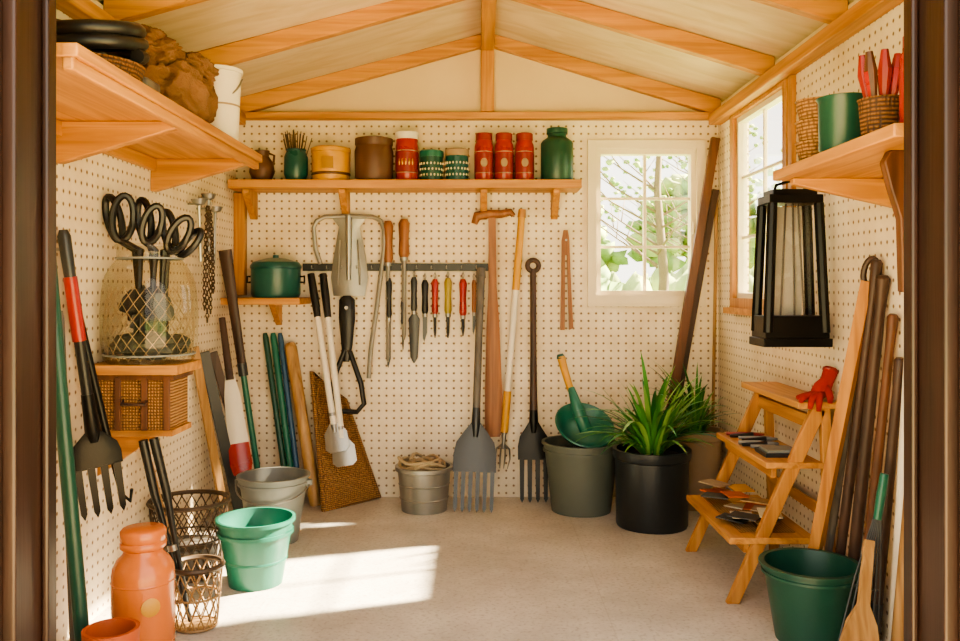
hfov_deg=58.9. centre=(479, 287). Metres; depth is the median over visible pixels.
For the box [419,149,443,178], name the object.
tin
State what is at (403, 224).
chisel
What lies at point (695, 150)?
window
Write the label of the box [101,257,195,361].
wire basket
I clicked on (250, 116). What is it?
wooden beam
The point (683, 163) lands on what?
tree
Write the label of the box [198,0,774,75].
rafter
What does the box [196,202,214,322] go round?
chains
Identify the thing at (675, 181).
tree
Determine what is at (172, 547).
black-handled lopper
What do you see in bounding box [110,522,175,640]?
jar
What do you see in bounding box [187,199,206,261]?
ladle
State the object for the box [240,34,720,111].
rafter
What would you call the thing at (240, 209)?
trim
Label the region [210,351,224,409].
plank
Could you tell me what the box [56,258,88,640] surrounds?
pole
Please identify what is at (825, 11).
rafter
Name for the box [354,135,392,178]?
stoneware crock
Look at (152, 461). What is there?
wooden dowel
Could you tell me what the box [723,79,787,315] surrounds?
window
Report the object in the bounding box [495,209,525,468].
long-handled cultivator
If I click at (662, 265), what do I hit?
tree
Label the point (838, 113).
enamel mug
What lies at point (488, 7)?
ridge beam
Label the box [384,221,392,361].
chisel
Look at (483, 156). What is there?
jar
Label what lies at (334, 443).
shovel
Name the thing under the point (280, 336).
cane
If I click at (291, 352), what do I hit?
plank
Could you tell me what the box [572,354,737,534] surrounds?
spider plant
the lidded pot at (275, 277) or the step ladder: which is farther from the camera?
the lidded pot at (275, 277)
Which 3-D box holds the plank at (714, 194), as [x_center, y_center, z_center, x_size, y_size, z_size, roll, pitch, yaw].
[1.117,0.297,4.567,0.338,1.661,0.026,0,0,-3]
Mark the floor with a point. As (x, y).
(372, 570)
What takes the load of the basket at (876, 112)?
on the wall shelf at (868, 168)
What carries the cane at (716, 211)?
on the floor
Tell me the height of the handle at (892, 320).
1.054 m
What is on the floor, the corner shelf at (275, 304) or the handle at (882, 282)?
the handle at (882, 282)
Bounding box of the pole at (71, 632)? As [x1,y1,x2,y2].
[61,311,73,640]
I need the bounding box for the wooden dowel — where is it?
[152,461,170,534]
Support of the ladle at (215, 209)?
attached to the wall at (82, 185)
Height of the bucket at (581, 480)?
0.350 m
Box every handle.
[825,381,856,551]
[835,259,882,554]
[848,275,890,605]
[857,313,898,595]
[870,357,903,637]
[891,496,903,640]
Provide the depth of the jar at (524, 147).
4.45 m
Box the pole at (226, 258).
[218,249,259,468]
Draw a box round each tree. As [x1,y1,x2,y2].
[601,124,781,252]
[601,141,774,290]
[601,205,627,271]
[625,174,756,273]
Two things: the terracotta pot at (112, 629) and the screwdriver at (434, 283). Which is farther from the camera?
the screwdriver at (434, 283)
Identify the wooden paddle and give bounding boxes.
[471,209,514,436]
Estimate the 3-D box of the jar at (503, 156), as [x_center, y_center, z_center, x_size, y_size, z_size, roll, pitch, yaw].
[0.127,-0.688,4.489,0.102,0.255,0.105,0,0,0]
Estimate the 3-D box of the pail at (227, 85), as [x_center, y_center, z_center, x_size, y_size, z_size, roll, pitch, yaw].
[-1.000,-0.693,3.260,0.183,0.285,0.176,0,0,0]
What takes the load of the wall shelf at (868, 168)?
attached to the wall at (855, 230)
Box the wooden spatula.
[839,539,878,640]
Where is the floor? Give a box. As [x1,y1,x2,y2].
[68,497,881,640]
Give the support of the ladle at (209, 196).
hanging from the wall at (82, 185)
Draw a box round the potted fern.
[640,362,725,511]
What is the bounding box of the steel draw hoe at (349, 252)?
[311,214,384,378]
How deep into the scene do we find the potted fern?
4.29 m
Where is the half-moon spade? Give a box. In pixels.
[219,317,251,475]
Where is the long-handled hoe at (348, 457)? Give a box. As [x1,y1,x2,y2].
[319,273,356,466]
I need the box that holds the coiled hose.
[56,18,149,64]
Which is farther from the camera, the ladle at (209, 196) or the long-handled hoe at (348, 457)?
the long-handled hoe at (348, 457)
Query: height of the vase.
0.273 m
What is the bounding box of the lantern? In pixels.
[749,181,832,346]
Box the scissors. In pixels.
[102,192,204,296]
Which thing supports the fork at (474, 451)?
on the floor
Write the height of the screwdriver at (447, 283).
0.358 m
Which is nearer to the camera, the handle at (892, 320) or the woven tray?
the woven tray
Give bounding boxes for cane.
[263,333,286,466]
[270,333,293,466]
[278,333,298,467]
[711,200,717,426]
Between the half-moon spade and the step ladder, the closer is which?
the step ladder
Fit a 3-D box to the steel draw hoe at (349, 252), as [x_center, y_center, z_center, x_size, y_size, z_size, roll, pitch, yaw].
[-0.701,0.043,4.558,0.399,0.880,0.080,0,0,0]
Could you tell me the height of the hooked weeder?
0.674 m
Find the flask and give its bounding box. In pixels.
[899,36,903,122]
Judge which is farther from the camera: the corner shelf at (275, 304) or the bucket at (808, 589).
the corner shelf at (275, 304)
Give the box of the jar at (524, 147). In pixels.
[515,132,533,178]
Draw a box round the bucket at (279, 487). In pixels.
[235,467,311,543]
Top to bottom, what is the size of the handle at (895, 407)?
0.924 m
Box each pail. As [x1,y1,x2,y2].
[210,64,242,139]
[395,452,452,514]
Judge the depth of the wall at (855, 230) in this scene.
3.25 m
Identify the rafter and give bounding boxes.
[103,0,847,23]
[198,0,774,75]
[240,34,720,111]
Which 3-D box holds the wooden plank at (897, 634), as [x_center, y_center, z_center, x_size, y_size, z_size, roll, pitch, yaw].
[1.243,0.690,2.470,0.036,0.882,0.106,0,0,-37]
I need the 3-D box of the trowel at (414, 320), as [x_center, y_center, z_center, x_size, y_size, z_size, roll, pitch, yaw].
[-0.353,0.153,4.550,0.061,0.498,0.038,0,0,0]
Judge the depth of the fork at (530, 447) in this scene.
4.45 m
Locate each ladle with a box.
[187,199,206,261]
[198,193,216,253]
[205,206,222,264]
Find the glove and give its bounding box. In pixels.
[796,366,838,411]
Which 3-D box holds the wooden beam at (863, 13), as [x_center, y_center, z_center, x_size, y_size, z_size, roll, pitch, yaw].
[1.255,-0.897,3.185,0.070,0.055,2.710,0,0,0]
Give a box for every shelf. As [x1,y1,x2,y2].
[56,42,261,191]
[220,297,310,324]
[228,179,581,219]
[773,123,903,291]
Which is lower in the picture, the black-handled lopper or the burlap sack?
the black-handled lopper
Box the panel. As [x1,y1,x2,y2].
[309,371,380,511]
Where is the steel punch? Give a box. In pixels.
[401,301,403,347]
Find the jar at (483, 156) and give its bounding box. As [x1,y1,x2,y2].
[474,132,493,178]
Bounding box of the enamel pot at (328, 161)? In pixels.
[311,145,350,178]
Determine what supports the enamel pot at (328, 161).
on the shelf at (250, 188)
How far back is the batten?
3.92 m
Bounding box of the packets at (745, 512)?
[698,479,794,532]
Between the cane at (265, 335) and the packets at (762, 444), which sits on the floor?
the cane at (265, 335)
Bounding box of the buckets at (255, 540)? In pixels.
[215,507,294,591]
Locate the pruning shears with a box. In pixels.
[331,296,366,413]
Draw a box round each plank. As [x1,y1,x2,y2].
[200,351,242,509]
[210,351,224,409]
[285,342,320,506]
[666,137,719,407]
[674,189,718,421]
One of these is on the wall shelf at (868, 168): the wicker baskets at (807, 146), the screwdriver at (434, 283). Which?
the wicker baskets at (807, 146)
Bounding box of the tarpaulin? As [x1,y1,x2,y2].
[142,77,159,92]
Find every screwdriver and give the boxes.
[431,273,438,337]
[444,272,451,337]
[459,273,466,335]
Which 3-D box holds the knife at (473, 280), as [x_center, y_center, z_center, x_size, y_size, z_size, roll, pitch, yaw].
[-0.032,0.086,4.550,0.026,0.332,0.027,0,0,0]
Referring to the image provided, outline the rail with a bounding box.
[303,263,487,270]
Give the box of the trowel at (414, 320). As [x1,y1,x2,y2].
[408,271,419,362]
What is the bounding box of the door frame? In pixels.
[0,0,959,640]
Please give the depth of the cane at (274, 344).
4.51 m
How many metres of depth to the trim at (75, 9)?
2.71 m
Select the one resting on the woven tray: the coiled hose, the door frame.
the coiled hose
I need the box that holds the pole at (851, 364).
[808,255,878,549]
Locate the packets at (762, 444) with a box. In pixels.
[726,432,791,457]
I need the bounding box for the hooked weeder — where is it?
[83,317,132,502]
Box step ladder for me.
[685,382,836,603]
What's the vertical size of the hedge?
2.080 m
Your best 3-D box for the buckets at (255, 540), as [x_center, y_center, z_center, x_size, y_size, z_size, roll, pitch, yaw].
[-0.860,1.004,3.260,0.298,0.252,0.298,0,0,0]
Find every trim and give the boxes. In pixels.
[56,0,245,124]
[234,193,246,294]
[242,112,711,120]
[481,50,493,111]
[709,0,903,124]
[788,75,795,206]
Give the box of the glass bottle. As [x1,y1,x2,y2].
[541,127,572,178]
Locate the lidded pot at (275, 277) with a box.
[246,255,304,297]
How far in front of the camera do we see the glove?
3.03 m
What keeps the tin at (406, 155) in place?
on the shelf at (250, 188)
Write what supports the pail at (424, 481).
on the floor
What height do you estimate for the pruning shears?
0.628 m
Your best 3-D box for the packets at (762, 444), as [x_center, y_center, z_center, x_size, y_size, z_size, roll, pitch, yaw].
[1.120,0.612,3.357,0.182,0.027,0.475,0,0,0]
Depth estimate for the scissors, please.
2.94 m
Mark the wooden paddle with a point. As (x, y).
(493, 376)
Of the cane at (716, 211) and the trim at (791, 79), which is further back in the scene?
the cane at (716, 211)
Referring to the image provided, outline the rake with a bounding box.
[838,473,888,640]
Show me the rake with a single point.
(875, 530)
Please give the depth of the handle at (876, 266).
2.79 m
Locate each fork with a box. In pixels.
[56,229,125,520]
[453,267,496,512]
[518,258,547,501]
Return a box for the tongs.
[560,230,572,329]
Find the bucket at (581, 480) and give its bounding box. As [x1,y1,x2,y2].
[541,435,620,517]
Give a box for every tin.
[395,130,418,178]
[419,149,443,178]
[445,148,468,178]
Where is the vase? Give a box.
[283,129,311,178]
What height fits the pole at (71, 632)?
1.061 m
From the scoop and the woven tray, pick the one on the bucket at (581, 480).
the scoop
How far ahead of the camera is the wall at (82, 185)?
3.11 m
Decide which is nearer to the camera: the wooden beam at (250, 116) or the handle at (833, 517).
the handle at (833, 517)
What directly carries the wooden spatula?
on the floor
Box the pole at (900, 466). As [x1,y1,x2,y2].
[887,359,903,640]
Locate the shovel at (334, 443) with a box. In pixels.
[307,273,349,453]
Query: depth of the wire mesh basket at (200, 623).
2.81 m
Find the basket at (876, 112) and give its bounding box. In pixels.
[856,49,901,135]
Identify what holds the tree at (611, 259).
on the lawn
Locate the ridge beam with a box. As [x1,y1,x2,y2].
[481,0,496,49]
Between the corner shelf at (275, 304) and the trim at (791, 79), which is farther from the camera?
the corner shelf at (275, 304)
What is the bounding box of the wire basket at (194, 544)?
[146,489,230,582]
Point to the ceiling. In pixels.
(748, 24)
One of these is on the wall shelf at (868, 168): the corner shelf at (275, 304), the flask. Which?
the flask
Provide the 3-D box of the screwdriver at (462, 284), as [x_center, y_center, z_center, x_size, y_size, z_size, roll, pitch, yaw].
[-0.091,0.086,4.550,0.042,0.342,0.044,0,0,0]
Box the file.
[386,274,391,367]
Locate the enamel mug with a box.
[816,92,862,152]
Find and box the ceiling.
[97,0,854,100]
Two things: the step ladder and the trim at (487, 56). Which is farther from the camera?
the trim at (487, 56)
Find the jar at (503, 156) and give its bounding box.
[494,132,513,178]
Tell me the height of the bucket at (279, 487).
0.295 m
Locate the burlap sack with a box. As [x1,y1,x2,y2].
[141,24,218,122]
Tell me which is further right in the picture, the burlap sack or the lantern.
the lantern
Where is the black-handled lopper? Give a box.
[138,437,191,621]
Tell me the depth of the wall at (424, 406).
4.60 m
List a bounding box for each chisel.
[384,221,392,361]
[398,219,409,339]
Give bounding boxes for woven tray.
[93,52,145,81]
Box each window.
[587,140,705,306]
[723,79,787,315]
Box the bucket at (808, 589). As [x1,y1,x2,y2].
[758,547,860,640]
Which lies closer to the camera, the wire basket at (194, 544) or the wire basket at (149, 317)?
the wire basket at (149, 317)
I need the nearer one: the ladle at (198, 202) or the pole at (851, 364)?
the pole at (851, 364)
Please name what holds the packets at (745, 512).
on the step ladder
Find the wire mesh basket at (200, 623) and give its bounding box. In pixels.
[175,554,225,633]
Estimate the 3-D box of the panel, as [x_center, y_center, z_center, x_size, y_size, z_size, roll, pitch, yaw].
[-0.721,0.793,4.436,0.386,0.696,0.300,0,0,0]
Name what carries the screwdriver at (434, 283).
hanging from the rail
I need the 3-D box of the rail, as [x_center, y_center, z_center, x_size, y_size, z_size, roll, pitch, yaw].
[-0.455,-0.112,4.571,1.000,0.040,0.058,0,0,0]
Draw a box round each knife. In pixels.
[421,274,428,340]
[472,274,475,334]
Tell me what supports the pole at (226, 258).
on the floor
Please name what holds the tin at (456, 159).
on the shelf at (250, 188)
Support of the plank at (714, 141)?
on the floor
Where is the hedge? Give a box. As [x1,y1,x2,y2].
[601,262,753,292]
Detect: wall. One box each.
[56,0,235,640]
[236,49,722,496]
[718,0,903,640]
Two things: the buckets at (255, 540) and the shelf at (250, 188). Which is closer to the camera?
the buckets at (255, 540)
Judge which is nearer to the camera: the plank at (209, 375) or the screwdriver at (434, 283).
the plank at (209, 375)
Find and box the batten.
[190,346,228,514]
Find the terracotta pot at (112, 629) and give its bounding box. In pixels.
[81,617,139,640]
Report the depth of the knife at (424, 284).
4.54 m
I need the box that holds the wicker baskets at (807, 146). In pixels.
[794,96,821,160]
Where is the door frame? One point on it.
(27, 27)
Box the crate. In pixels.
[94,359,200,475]
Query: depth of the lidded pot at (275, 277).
4.35 m
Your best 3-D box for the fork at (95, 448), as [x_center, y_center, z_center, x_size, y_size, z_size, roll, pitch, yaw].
[-1.231,0.278,2.692,0.058,0.920,0.212,0,0,43]
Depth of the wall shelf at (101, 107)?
2.63 m
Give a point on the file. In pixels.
(389, 282)
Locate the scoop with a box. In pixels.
[555,353,614,447]
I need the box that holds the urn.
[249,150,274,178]

